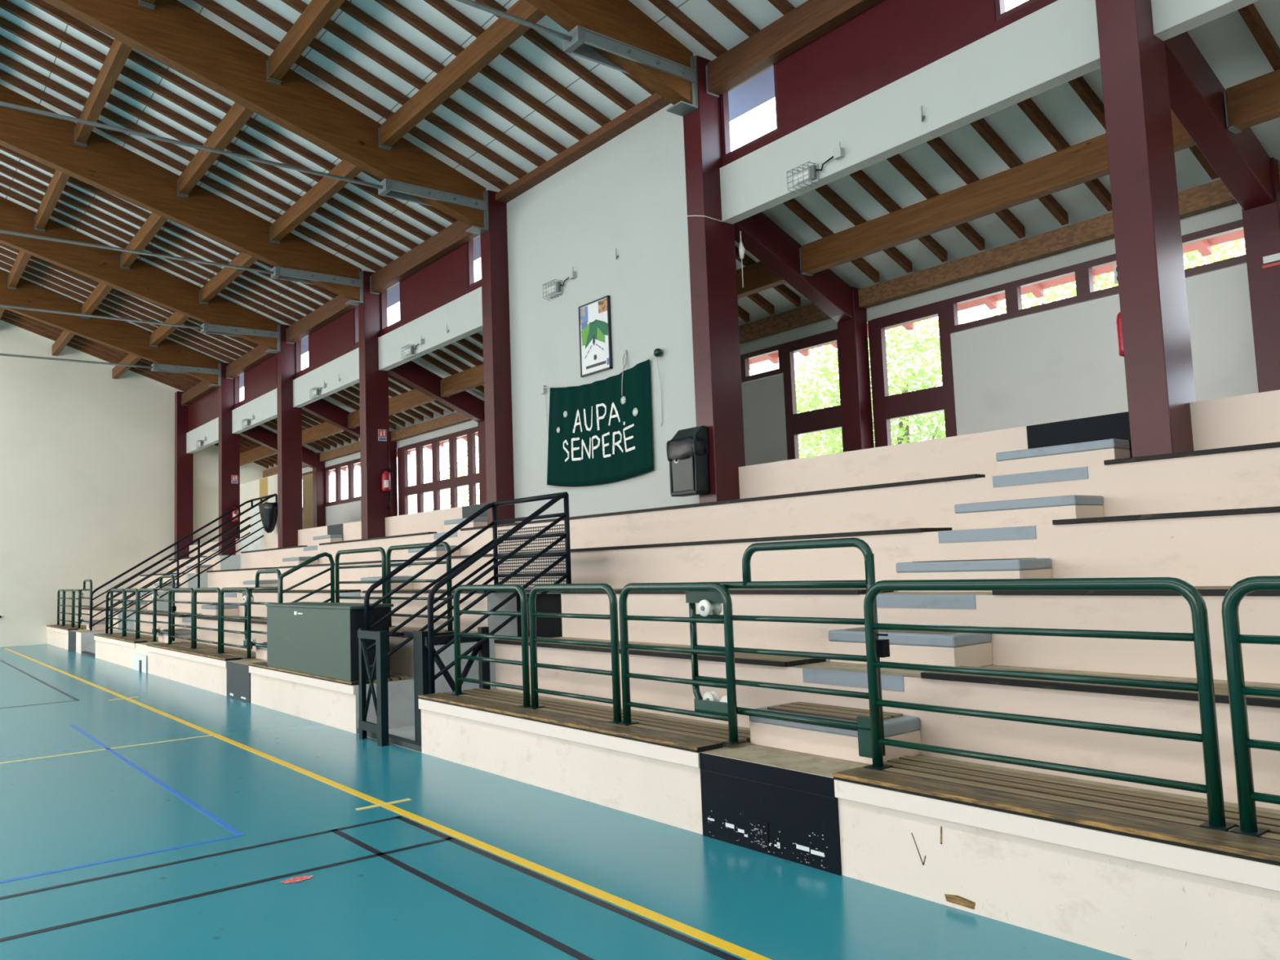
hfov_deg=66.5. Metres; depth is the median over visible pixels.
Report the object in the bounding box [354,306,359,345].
window
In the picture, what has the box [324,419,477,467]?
wall
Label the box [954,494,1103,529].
step block
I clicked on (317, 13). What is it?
purlin
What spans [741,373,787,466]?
wall panel
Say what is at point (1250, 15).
rafter
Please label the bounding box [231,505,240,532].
fire extinguisher
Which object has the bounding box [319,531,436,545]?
board
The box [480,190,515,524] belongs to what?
pillar
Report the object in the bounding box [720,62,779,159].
window
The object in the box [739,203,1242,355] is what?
wall
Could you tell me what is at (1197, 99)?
beam
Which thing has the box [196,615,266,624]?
board
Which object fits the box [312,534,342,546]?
step block
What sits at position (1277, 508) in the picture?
board
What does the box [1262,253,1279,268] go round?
notice
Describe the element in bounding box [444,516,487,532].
step block
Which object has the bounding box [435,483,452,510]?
window
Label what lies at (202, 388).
wall plate
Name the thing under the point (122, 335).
roof beam
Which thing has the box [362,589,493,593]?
board
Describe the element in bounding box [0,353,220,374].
rod
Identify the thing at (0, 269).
rafter
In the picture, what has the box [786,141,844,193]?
lamp
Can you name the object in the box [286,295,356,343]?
wall plate
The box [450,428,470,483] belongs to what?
window
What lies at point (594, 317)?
framed poster
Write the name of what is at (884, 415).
window
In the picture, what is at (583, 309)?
photo
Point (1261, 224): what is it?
column
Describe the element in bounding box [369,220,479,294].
wall plate
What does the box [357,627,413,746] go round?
gate
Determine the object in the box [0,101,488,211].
rod
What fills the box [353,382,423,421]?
rafter
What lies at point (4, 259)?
rafter
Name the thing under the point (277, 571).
gate
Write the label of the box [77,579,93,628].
gate
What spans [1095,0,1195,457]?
pillar
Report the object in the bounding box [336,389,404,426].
rafter
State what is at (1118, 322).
fire extinguisher
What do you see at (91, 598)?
stair handrail
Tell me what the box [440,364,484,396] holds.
side purlin
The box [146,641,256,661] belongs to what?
slatted bench
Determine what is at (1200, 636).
terrace railing
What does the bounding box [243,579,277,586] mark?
step block
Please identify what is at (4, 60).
rafter
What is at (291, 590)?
board
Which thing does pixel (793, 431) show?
window
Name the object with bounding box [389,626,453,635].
board
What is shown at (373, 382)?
pillar
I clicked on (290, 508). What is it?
pillar
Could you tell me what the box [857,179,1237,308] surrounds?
roof beam
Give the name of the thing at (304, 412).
rafter
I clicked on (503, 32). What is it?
purlin
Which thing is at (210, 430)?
trim
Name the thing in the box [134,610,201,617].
board
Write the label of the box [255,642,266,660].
step block
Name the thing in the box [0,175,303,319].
rafter
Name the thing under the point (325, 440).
rafter
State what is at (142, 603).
step block
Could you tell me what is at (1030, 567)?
step block
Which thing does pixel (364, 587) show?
step block
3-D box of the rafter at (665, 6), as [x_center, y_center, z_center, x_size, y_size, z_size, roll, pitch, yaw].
[-2.553,-6.299,8.216,8.780,3.141,0.072,2,-6,-38]
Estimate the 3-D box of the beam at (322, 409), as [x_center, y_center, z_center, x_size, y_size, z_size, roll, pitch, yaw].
[-6.828,-1.394,22.434,1.996,1.259,0.240,2,-6,-38]
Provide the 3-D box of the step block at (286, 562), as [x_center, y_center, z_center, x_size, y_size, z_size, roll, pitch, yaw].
[-6.711,1.630,19.282,0.398,0.210,0.960,2,-6,-38]
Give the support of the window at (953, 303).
in the wall at (1231, 213)
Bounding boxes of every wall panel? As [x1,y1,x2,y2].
[325,500,361,525]
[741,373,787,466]
[950,263,1258,435]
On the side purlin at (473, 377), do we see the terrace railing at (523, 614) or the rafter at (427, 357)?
the rafter at (427, 357)
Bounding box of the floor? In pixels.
[0,644,1132,959]
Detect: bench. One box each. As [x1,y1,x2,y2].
[46,623,86,630]
[93,632,158,643]
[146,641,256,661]
[248,662,408,685]
[418,688,750,752]
[832,755,1279,866]
[920,666,1279,707]
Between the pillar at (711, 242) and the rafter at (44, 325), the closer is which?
the pillar at (711, 242)
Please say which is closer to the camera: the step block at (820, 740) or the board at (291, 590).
the step block at (820, 740)
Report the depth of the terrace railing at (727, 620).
6.21 m
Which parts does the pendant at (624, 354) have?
cord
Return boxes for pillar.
[174,391,193,559]
[218,362,239,555]
[276,324,302,547]
[358,271,389,538]
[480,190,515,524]
[683,55,745,502]
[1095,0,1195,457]
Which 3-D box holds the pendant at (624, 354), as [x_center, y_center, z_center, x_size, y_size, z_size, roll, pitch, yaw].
[-0.193,-1.333,12.096,0.076,0.585,0.084,-3,-5,15]
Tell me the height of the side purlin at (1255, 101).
0.340 m
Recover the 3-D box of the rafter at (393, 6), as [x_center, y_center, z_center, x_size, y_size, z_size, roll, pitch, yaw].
[-4.170,-6.066,10.256,8.780,3.141,0.072,2,-6,-38]
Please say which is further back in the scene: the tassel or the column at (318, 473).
the column at (318, 473)
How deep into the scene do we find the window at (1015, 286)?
10.34 m
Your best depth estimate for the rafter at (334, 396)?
22.04 m
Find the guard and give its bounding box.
[364,491,571,693]
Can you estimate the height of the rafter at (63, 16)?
3.141 m
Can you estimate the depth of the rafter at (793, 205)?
11.27 m
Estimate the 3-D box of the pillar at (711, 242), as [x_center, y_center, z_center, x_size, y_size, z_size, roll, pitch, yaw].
[0.814,-2.191,10.798,0.450,4.982,0.280,2,-6,-38]
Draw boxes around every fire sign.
[231,475,238,483]
[377,429,386,440]
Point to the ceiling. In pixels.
(1226, 42)
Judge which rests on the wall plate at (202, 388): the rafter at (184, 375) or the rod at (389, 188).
the rafter at (184, 375)
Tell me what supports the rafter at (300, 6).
on the roof beam at (654, 103)
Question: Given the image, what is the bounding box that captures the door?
[302,473,313,528]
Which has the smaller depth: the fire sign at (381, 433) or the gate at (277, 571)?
the gate at (277, 571)
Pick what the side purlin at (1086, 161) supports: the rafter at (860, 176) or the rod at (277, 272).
the rafter at (860, 176)
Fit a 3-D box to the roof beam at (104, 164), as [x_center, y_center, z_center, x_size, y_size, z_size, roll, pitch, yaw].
[-8.581,-5.129,15.544,8.546,3.583,0.250,2,-6,-38]
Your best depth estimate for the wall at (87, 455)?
27.26 m
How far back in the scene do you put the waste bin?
10.42 m
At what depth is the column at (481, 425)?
19.31 m
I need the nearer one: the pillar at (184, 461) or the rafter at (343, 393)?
the rafter at (343, 393)
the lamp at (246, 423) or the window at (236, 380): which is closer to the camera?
the lamp at (246, 423)
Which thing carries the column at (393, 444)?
on the terrace
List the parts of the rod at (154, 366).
rod, plate, plate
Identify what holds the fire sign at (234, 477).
attached to the pillar at (228, 442)
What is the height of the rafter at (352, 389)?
1.013 m
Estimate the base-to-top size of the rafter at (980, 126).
1.013 m
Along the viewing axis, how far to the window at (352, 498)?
25.17 m
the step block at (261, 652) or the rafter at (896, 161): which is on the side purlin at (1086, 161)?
the rafter at (896, 161)
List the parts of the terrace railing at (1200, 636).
plate, plate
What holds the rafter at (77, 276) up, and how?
on the wall plate at (258, 354)
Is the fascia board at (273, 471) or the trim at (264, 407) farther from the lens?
the fascia board at (273, 471)
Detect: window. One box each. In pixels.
[234,372,244,405]
[295,334,308,374]
[324,464,337,506]
[336,461,349,504]
[349,457,360,502]
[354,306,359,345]
[380,281,400,331]
[402,442,418,492]
[403,489,418,515]
[417,438,435,488]
[418,486,435,512]
[433,433,452,486]
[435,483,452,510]
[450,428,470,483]
[452,480,471,507]
[467,235,481,287]
[469,426,479,479]
[470,478,479,505]
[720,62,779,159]
[740,355,742,383]
[741,343,782,382]
[782,328,842,426]
[786,415,844,459]
[871,298,954,409]
[876,395,956,447]
[947,282,1013,333]
[994,0,1037,21]
[1010,262,1086,318]
[1080,253,1119,301]
[1181,219,1246,278]
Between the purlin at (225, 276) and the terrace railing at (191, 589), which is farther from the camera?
the purlin at (225, 276)
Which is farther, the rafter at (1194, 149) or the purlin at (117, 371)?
the purlin at (117, 371)
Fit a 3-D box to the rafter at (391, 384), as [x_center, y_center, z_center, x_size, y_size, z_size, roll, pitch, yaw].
[-5.056,-1.914,20.255,2.100,1.013,0.070,2,-6,-38]
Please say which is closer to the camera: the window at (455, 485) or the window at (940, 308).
the window at (940, 308)
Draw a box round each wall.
[0,320,266,647]
[188,0,1057,522]
[250,506,277,536]
[302,466,312,473]
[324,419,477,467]
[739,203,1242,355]
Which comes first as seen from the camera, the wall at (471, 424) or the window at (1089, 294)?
the window at (1089, 294)
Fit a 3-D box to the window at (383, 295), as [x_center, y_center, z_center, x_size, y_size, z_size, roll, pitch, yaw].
[-4.514,-3.192,17.806,0.080,0.830,0.865,2,-6,-38]
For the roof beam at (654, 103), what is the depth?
12.70 m
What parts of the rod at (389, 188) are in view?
rod, plate, plate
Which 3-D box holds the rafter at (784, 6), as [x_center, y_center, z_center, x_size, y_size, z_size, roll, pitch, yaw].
[-1.930,-6.389,7.430,8.780,3.141,0.072,2,-6,-38]
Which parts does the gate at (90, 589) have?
frame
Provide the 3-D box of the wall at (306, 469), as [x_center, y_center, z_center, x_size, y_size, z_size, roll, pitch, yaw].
[-10.255,-0.298,28.837,0.100,0.414,4.900,2,-6,-38]
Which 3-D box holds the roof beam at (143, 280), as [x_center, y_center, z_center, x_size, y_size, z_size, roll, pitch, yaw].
[-11.443,-4.716,19.157,8.546,3.583,0.250,2,-6,-38]
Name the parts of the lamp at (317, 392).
plate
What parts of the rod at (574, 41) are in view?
rod, plate, plate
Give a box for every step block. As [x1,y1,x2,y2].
[86,619,110,630]
[120,601,146,609]
[154,582,180,591]
[157,628,191,643]
[186,564,212,573]
[201,604,238,616]
[211,548,218,555]
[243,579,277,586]
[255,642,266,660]
[282,556,319,566]
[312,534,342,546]
[360,575,413,591]
[408,545,460,559]
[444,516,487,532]
[749,701,921,764]
[827,626,992,666]
[895,557,1052,591]
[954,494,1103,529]
[995,438,1130,475]
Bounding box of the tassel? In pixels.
[738,231,745,287]
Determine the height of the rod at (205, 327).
0.160 m
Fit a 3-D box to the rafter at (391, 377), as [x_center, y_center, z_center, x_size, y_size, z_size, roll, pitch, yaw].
[-4.760,-1.957,19.882,2.100,1.013,0.070,2,-6,-38]
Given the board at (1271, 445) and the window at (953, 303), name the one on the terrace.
the board at (1271, 445)
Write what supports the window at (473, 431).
in the wall at (471, 424)
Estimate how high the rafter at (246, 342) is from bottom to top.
3.141 m
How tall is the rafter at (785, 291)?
1.013 m
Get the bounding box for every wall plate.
[181,380,217,405]
[226,345,275,378]
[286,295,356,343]
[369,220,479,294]
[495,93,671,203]
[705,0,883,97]
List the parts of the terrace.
painted panel, painted panel, painted panel, painted panel, passage door, socket plate, painted panel, painted panel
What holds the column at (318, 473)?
on the terrace
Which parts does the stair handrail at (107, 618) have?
rail, rail, rail, rail, post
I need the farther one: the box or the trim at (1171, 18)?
the box
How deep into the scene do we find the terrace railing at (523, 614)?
8.08 m
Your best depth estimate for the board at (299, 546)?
21.10 m
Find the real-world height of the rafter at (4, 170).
3.141 m
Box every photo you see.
[579,306,587,329]
[598,298,607,313]
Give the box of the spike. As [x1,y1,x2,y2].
[920,106,924,121]
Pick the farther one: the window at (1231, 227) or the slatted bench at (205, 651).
the slatted bench at (205, 651)
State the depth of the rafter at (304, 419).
24.34 m
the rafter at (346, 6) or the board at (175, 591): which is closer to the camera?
the rafter at (346, 6)
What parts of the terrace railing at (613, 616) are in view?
plate, plate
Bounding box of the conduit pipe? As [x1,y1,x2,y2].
[388,438,391,516]
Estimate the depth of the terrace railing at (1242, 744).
3.68 m
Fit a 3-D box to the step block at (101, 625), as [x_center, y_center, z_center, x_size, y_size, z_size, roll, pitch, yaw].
[-13.123,3.511,23.658,0.398,0.220,0.960,2,-6,-38]
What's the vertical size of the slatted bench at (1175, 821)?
0.032 m
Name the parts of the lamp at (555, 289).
glass, plate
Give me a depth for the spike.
8.69 m
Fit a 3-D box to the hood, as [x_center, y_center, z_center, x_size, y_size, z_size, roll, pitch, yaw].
[0.528,-0.411,10.549,0.215,0.314,0.415,2,-6,-38]
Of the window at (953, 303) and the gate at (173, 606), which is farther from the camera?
the gate at (173, 606)
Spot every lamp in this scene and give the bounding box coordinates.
[195,437,206,448]
[241,413,254,428]
[309,382,326,399]
[401,335,424,359]
[542,266,576,300]
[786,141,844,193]
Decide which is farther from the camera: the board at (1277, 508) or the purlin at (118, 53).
the purlin at (118, 53)
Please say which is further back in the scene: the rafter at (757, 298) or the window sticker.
the rafter at (757, 298)
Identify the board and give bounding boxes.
[81,607,119,610]
[113,591,149,592]
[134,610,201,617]
[139,573,183,576]
[168,555,206,560]
[174,591,238,592]
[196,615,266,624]
[206,567,279,572]
[238,589,360,592]
[240,545,306,553]
[262,463,307,478]
[280,560,407,568]
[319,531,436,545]
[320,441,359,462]
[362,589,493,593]
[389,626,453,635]
[391,412,471,441]
[415,527,951,560]
[460,474,985,530]
[493,636,826,666]
[560,587,893,594]
[738,303,831,343]
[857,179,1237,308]
[991,586,1279,595]
[1052,506,1279,524]
[1103,441,1279,465]
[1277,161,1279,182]
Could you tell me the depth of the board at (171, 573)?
26.34 m
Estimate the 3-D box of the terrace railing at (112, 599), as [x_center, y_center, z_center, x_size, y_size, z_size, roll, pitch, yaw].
[-10.872,2.745,20.310,0.110,0.958,1.380,2,-6,-38]
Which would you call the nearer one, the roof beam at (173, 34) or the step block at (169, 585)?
the roof beam at (173, 34)
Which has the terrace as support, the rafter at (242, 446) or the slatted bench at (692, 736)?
the slatted bench at (692, 736)
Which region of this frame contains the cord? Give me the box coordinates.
[685,215,721,222]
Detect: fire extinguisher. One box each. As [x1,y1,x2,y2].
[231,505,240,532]
[381,468,392,509]
[1115,311,1124,356]
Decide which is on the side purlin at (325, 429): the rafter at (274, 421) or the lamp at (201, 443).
the rafter at (274, 421)
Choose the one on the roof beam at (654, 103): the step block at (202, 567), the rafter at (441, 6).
the rafter at (441, 6)
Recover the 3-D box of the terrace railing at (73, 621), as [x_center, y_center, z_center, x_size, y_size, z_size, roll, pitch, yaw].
[-14.032,3.201,24.299,0.110,0.958,0.960,2,-6,-38]
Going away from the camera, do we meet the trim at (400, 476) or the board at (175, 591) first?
the board at (175, 591)
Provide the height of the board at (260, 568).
0.032 m
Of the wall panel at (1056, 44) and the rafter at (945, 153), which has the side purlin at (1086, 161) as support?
the rafter at (945, 153)
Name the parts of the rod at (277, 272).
rod, plate, plate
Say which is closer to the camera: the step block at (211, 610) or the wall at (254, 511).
the step block at (211, 610)
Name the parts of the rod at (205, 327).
rod, plate, plate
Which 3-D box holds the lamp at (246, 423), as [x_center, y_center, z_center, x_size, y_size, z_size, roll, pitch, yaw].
[-9.623,-1.449,23.956,0.123,0.304,0.650,2,-6,-38]
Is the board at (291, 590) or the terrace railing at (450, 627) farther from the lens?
the board at (291, 590)
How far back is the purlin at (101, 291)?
22.15 m
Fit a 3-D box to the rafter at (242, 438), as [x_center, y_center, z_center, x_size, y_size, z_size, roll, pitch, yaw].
[-11.075,-1.046,27.853,2.100,1.013,0.070,2,-6,-38]
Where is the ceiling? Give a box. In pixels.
[0,0,1279,475]
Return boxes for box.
[265,601,393,681]
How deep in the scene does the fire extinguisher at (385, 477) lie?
17.73 m
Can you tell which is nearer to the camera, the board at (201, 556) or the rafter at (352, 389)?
the rafter at (352, 389)
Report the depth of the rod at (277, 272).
17.01 m
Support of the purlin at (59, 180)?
attached to the roof beam at (104, 164)
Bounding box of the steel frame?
[413,626,490,742]
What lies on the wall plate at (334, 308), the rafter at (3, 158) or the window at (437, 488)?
the rafter at (3, 158)
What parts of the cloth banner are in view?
hanging cord, wall knob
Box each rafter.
[0,0,431,240]
[0,16,417,248]
[0,35,405,257]
[0,53,393,264]
[0,69,382,271]
[0,145,329,304]
[0,153,320,310]
[0,164,312,315]
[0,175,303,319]
[0,185,296,324]
[0,243,253,351]
[0,247,246,355]
[0,254,239,359]
[0,261,235,363]
[0,269,222,362]
[0,315,188,391]
[1,311,193,389]
[4,309,197,386]
[24,0,445,232]
[76,334,202,383]
[124,291,259,348]
[191,229,338,298]
[192,0,509,190]
[213,442,268,468]
[235,0,527,178]
[240,435,277,457]
[240,440,277,461]
[240,444,277,465]
[240,448,273,466]
[263,421,324,452]
[269,418,330,449]
[275,417,337,448]
[280,0,546,166]
[302,409,358,441]
[302,415,351,443]
[302,421,343,445]
[307,140,457,223]
[328,393,396,429]
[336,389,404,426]
[338,0,566,154]
[344,386,414,424]
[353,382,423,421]
[374,0,588,140]
[388,374,453,412]
[388,380,444,415]
[388,389,433,418]
[419,354,484,393]
[423,0,611,126]
[431,349,471,370]
[443,343,483,366]
[455,338,483,357]
[469,333,483,344]
[474,0,635,111]
[549,17,655,94]
[648,0,727,57]
[706,0,759,36]
[735,245,800,306]
[737,305,749,322]
[746,292,774,315]
[767,0,795,15]
[782,198,879,282]
[814,184,912,272]
[849,169,947,262]
[886,153,985,250]
[926,136,1025,238]
[969,118,1068,225]
[1017,97,1112,211]
[1067,75,1106,129]
[1189,145,1219,179]
[1237,3,1279,71]
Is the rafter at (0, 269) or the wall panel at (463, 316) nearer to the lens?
the wall panel at (463, 316)
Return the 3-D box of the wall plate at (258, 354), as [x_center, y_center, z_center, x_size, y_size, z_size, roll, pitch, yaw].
[-9.299,-2.993,23.622,0.180,0.351,4.347,2,-6,-38]
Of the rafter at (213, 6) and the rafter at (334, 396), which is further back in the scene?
the rafter at (334, 396)
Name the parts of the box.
lid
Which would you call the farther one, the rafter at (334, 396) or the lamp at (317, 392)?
the rafter at (334, 396)
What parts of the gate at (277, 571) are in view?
frame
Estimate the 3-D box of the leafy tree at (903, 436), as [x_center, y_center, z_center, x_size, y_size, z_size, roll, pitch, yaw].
[4.619,-0.015,17.241,4.011,6.016,4.038,-2,-5,-4]
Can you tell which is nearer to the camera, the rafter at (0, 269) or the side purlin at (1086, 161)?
the side purlin at (1086, 161)
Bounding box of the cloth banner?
[540,347,662,486]
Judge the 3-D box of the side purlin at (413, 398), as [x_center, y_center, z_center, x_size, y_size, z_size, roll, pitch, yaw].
[-5.281,-1.554,20.721,0.170,0.340,4.359,2,-6,-38]
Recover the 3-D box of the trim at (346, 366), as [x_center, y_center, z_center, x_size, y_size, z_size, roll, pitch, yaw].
[-6.286,-2.108,19.981,0.160,0.610,4.347,2,-6,-38]
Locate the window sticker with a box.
[1113,264,1118,284]
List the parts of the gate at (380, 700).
post, post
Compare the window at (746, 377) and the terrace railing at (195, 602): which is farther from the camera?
the terrace railing at (195, 602)
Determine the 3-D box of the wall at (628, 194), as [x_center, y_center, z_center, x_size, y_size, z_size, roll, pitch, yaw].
[-4.793,-1.373,18.117,0.150,5.006,27.483,2,-6,-38]
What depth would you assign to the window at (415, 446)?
22.62 m
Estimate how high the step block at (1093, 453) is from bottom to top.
0.210 m
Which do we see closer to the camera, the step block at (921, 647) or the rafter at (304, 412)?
the step block at (921, 647)
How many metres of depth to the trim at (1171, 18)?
7.01 m
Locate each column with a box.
[312,453,325,527]
[389,431,397,516]
[477,400,486,503]
[837,286,874,452]
[1241,157,1279,392]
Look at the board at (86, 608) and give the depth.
25.43 m
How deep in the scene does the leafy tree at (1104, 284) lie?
13.36 m
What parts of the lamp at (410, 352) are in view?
glass, plate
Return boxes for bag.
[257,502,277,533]
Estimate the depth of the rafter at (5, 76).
15.93 m
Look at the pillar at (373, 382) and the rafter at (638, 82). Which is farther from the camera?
the pillar at (373, 382)
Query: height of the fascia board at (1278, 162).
0.220 m
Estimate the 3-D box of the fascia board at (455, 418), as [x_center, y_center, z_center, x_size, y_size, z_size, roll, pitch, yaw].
[-4.469,-1.214,21.318,0.130,0.220,4.347,2,-6,-38]
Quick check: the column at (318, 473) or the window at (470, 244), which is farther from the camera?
the column at (318, 473)
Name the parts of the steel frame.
post, post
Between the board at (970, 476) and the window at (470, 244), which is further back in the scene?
the window at (470, 244)
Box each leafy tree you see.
[431,438,479,511]
[795,316,959,457]
[795,379,842,457]
[992,238,1245,315]
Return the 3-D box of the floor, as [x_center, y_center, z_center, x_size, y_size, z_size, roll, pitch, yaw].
[-10.075,2.687,7.722,13.870,0.104,37.000,2,-6,-38]
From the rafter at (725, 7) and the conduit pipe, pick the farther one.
the conduit pipe
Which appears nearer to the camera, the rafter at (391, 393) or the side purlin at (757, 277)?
the side purlin at (757, 277)
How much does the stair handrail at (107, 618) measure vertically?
3.080 m
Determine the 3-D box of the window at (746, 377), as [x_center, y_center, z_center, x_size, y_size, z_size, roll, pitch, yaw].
[1.730,-1.624,13.645,0.080,0.400,0.794,2,-6,-38]
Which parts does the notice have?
notice plate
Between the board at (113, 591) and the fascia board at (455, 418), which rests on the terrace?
the board at (113, 591)
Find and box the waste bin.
[666,425,709,497]
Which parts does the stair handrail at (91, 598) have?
rail, rail, rail, rail, post, handrail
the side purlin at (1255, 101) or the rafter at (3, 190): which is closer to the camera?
the side purlin at (1255, 101)
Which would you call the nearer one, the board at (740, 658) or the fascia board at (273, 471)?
the board at (740, 658)
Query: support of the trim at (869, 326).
attached to the wall at (1231, 213)
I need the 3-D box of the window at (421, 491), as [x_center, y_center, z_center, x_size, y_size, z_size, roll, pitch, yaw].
[-4.710,0.597,21.726,0.080,0.840,0.810,2,-6,-38]
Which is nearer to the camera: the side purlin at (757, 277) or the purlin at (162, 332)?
the side purlin at (757, 277)
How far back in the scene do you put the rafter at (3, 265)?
23.58 m
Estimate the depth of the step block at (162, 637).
17.46 m
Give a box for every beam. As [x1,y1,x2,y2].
[0,84,363,306]
[0,196,280,353]
[0,270,221,386]
[42,0,488,235]
[240,426,315,468]
[301,398,359,438]
[388,360,484,422]
[525,0,697,116]
[733,212,853,322]
[1164,31,1274,210]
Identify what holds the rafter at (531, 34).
on the roof beam at (654, 103)
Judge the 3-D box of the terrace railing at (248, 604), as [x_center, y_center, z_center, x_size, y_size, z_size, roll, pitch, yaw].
[-5.735,2.004,13.826,0.110,0.958,1.390,2,-6,-38]
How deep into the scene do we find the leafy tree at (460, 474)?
28.25 m
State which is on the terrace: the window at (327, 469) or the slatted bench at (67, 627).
the slatted bench at (67, 627)
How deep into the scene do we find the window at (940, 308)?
11.67 m
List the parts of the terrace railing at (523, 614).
plate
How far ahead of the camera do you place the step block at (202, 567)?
24.83 m
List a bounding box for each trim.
[186,417,218,453]
[231,388,277,434]
[293,347,359,407]
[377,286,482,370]
[397,447,403,515]
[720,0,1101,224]
[867,320,878,447]
[1151,0,1259,40]
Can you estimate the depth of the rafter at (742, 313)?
13.56 m
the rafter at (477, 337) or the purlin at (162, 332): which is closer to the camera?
the rafter at (477, 337)
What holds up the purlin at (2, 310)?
attached to the roof beam at (122, 335)
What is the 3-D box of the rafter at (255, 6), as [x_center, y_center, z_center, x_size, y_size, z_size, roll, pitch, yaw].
[-5.104,-5.931,11.435,8.780,3.141,0.072,2,-6,-38]
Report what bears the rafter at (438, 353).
on the side purlin at (473, 377)
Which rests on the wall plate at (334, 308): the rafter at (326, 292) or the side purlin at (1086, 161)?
the rafter at (326, 292)
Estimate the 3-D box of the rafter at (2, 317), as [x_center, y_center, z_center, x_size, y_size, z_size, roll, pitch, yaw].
[-16.862,-4.235,26.278,8.780,3.141,0.072,2,-6,-38]
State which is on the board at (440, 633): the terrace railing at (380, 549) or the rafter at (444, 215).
the terrace railing at (380, 549)
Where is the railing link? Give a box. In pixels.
[278,551,334,603]
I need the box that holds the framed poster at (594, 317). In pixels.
[577,295,613,377]
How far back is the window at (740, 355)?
13.93 m
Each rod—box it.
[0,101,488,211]
[0,230,363,287]
[0,304,279,338]
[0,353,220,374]
[455,0,697,83]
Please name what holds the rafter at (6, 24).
on the wall plate at (454, 236)
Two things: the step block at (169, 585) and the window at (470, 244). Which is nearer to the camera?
the window at (470, 244)
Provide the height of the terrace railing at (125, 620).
0.958 m
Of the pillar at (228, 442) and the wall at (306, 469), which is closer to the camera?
the pillar at (228, 442)
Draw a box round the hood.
[671,425,708,453]
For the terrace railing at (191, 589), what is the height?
0.958 m
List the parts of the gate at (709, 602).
frame, foot plate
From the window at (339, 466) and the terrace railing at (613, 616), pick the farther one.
the window at (339, 466)
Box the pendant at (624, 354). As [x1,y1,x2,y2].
[621,349,626,395]
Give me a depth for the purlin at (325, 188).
15.49 m
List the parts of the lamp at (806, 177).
glass, plate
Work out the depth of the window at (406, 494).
22.59 m
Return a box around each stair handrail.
[89,493,274,631]
[105,493,277,633]
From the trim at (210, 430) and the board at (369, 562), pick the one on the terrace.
the board at (369, 562)
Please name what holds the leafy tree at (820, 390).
on the ground
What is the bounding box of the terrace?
[46,390,1279,959]
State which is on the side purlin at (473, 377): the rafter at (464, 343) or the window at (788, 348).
the rafter at (464, 343)
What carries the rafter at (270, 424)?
on the side purlin at (325, 429)
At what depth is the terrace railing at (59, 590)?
26.54 m
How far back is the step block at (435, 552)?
14.43 m
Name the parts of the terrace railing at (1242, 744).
plate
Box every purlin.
[0,307,4,318]
[7,250,31,288]
[34,169,69,231]
[52,330,75,355]
[74,38,132,146]
[80,282,112,319]
[111,353,141,378]
[120,212,167,269]
[138,0,155,9]
[149,311,189,346]
[177,102,253,197]
[199,252,257,304]
[240,444,277,466]
[266,0,345,84]
[269,159,363,244]
[302,422,344,445]
[347,388,435,428]
[377,0,546,150]
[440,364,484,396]
[736,261,786,298]
[799,109,1196,276]
[1223,69,1279,134]
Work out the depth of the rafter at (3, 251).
22.80 m
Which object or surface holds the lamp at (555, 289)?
attached to the wall at (628, 194)
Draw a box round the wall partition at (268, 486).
[240,474,277,537]
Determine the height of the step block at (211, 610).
0.210 m
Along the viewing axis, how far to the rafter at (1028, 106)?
9.01 m
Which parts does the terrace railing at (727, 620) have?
plate, plate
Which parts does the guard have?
handrail, rail, rail, rail, rail, post, handrail, rail, rail, rail, rail, rail, rail, rail, rail, rail, handrail, perforated panel, post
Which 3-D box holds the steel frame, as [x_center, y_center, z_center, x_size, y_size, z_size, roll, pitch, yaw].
[-1.735,1.908,9.033,0.650,1.050,0.250,2,-6,-38]
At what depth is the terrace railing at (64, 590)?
25.75 m
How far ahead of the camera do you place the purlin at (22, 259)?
21.38 m
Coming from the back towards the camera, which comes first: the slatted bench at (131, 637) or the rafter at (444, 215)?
the slatted bench at (131, 637)
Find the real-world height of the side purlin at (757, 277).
0.340 m
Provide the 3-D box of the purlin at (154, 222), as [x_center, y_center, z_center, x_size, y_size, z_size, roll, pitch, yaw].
[-9.078,-4.628,18.057,0.170,0.310,4.417,2,-6,-38]
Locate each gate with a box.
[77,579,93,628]
[151,574,176,642]
[242,568,280,648]
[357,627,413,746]
[685,537,889,758]
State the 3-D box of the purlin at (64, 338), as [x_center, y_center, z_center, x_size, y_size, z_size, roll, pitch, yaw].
[-14.873,-3.807,25.371,0.140,0.280,4.643,2,-6,-38]
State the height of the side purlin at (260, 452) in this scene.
0.340 m
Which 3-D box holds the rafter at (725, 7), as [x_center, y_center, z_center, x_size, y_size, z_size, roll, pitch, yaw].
[-2.242,-6.344,7.823,8.780,3.141,0.072,2,-6,-38]
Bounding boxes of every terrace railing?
[57,589,63,625]
[61,589,73,627]
[71,589,82,628]
[108,588,124,636]
[121,588,141,638]
[134,588,159,641]
[167,587,194,648]
[191,587,220,653]
[217,586,254,658]
[334,546,386,604]
[386,541,453,631]
[450,584,531,707]
[526,583,622,724]
[617,582,746,744]
[863,577,1236,831]
[1221,575,1279,837]
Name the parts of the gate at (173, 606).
frame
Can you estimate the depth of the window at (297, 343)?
21.71 m

